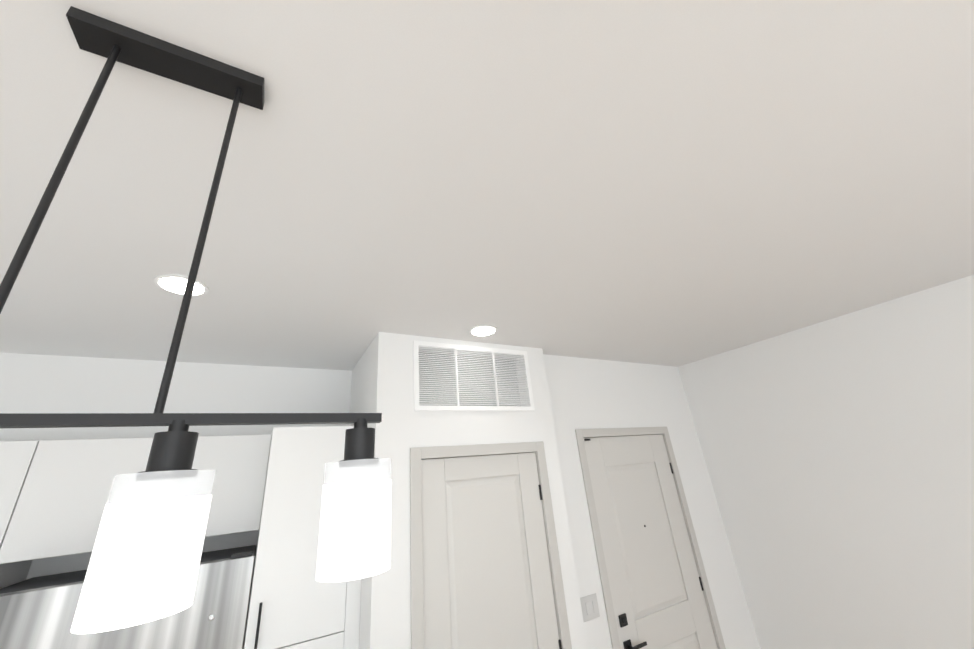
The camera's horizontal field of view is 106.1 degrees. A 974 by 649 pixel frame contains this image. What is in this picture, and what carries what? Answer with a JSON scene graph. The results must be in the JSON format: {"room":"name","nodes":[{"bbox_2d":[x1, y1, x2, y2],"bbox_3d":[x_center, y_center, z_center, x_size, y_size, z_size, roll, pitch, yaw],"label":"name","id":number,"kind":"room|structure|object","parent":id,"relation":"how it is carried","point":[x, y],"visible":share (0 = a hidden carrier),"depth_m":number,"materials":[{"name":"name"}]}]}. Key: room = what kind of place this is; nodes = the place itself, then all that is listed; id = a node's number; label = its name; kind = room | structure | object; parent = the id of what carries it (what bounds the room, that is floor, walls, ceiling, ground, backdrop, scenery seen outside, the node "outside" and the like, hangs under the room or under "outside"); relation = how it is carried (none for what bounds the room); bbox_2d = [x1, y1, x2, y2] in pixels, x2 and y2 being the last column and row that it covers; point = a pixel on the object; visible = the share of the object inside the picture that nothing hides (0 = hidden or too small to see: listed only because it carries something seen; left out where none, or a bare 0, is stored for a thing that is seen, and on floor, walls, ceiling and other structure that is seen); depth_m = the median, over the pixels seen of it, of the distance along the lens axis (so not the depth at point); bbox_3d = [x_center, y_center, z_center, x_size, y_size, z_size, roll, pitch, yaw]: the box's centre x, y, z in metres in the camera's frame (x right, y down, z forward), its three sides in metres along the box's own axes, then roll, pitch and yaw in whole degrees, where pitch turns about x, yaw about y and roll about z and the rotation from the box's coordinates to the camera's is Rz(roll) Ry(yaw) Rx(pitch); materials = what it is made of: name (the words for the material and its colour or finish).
{"room":"kitchen","nodes":[
{"label":"kitchen","id":0,"kind":"room"},
{"bbox_2d":[0,353,351,648],"bbox_3d":[-2.528,1.562,1.595,3.768,2.970,0.120,7,-25,-28],"label":"wall","id":1,"kind":"structure","parent":0,"point":[32,383],"depth_m":2.27,"materials":[{"name":"paint"}]},
{"bbox_2d":[0,441,39,588],"bbox_3d":[-2.350,1.058,1.642,0.332,0.987,0.349,7,-25,-28],"label":"upper cabinet","id":2,"kind":"object","parent":1,"relation":"attached to","point":[17,458],"depth_m":1.69,"materials":[{"name":"white wood"}]},
{"bbox_2d":[0,435,271,566],"bbox_3d":[-1.798,0.916,2.041,0.978,0.517,0.349,7,-25,-28],"label":"upper cabinet","id":3,"kind":"object","parent":1,"relation":"attached to","point":[54,494],"depth_m":1.81,"materials":[{"name":"white wood"}]},
{"bbox_2d":[349,339,373,648],"bbox_3d":[-0.724,1.606,2.110,0.120,2.970,0.760,7,-25,-28],"label":"wall","id":4,"kind":"structure","parent":0,"point":[361,387],"depth_m":2.41,"materials":[{"name":"paint"}]},
{"bbox_2d":[364,332,587,648],"bbox_3d":[-0.019,1.507,2.029,1.252,2.970,0.120,7,-25,-28],"label":"wall","id":5,"kind":"structure","parent":0,"point":[403,427],"depth_m":2.21,"materials":[{"name":"paint"}]},
{"bbox_2d":[413,340,534,410],"bbox_3d":[-0.070,0.358,2.458,0.874,0.440,0.024,7,-25,-28],"label":"air vent","id":6,"kind":"object","parent":5,"relation":"in","point":[448,395],"visible":1,"depth_m":2.42,"materials":[{"name":"white metal"}]},
{"bbox_2d":[410,441,571,648],"bbox_3d":[0.052,1.818,1.894,0.939,2.281,0.169,7,-25,-28],"label":"closet door","id":7,"kind":"structure","parent":5,"relation":"in","point":[485,569],"depth_m":2.08,"materials":[{"name":"paint"}]},
{"bbox_2d":[0,0,973,370],"bbox_3d":[0.515,-1.121,-0.222,6.990,0.080,7.920,7,-25,-28],"label":"ceiling","id":8,"kind":"structure","parent":0,"point":[670,182],"depth_m":1.15,"materials":[{"name":"paint"}]},
{"bbox_2d":[154,274,208,295],"bbox_3d":[-1.310,-0.165,1.574,0.184,0.010,0.184,7,-25,-28],"label":"recessed light","id":9,"kind":"object","parent":8,"relation":"in","point":[174,283],"visible":0.79,"depth_m":1.56,"materials":[{"name":"white"}]},
{"bbox_2d":[0,6,391,633],"bbox_3d":[-0.601,-0.102,0.591,0.902,0.992,0.114,7,-25,-28],"label":"pendant light","id":10,"kind":"object","parent":8,"relation":"hanging from","point":[144,563],"visible":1,"depth_m":0.55,"materials":[{"name":"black glass"}]},
{"bbox_2d":[469,325,496,335],"bbox_3d":[-0.024,0.042,2.371,0.184,0.010,0.184,7,-25,-28],"label":"recessed light","id":11,"kind":"object","parent":8,"relation":"in","point":[483,330],"visible":0.98,"depth_m":2.35,"materials":[{"name":"white"}]},
{"bbox_2d":[543,354,759,648],"bbox_3d":[1.278,1.727,2.860,1.850,2.970,0.120,7,-25,-28],"label":"wall","id":12,"kind":"structure","parent":0,"point":[586,393],"depth_m":3.07,"materials":[{"name":"paint"}]},
{"bbox_2d":[580,593,599,621],"bbox_3d":[0.649,1.824,2.354,0.175,0.127,0.008,7,-25,-28],"label":"light switch","id":13,"kind":"object","parent":12,"relation":"attached to","point":[589,607],"visible":0.79,"depth_m":2.36,"materials":[{"name":"white plastic"}]},
{"bbox_2d":[575,427,725,648],"bbox_3d":[1.250,1.985,2.690,1.107,2.370,0.169,7,-25,-28],"label":"entry door","id":14,"kind":"structure","parent":12,"relation":"in","point":[656,591],"depth_m":2.79,"materials":[{"name":"paint"}]},
{"bbox_2d":[678,275,973,648],"bbox_3d":[3.798,0.555,0.576,0.120,2.970,7.040,7,-25,-28],"label":"wall","id":15,"kind":"structure","parent":0,"point":[838,453],"depth_m":2.57,"materials":[{"name":"paint"}]},
{"bbox_3d":[0.776,1.690,-1.375,6.990,0.080,7.920,7,-25,-28],"label":"floor","id":16,"kind":"structure","parent":0,"visible":0},
{"bbox_2d":[0,545,255,648],"bbox_3d":[-1.597,2.011,1.429,0.948,1.856,0.645,7,-25,-28],"label":"refrigerator","id":17,"kind":"object","parent":16,"relation":"on","point":[37,612],"visible":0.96,"depth_m":1.56,"materials":[{"name":"silver metal"}]},
{"bbox_2d":[244,426,360,648],"bbox_3d":[-0.987,1.824,1.888,0.498,2.445,0.697,7,-25,-28],"label":"pantry cabinet","id":18,"kind":"object","parent":16,"relation":"on","point":[294,604],"visible":0.83,"depth_m":1.83,"materials":[{"name":"white wood"}]}
]}

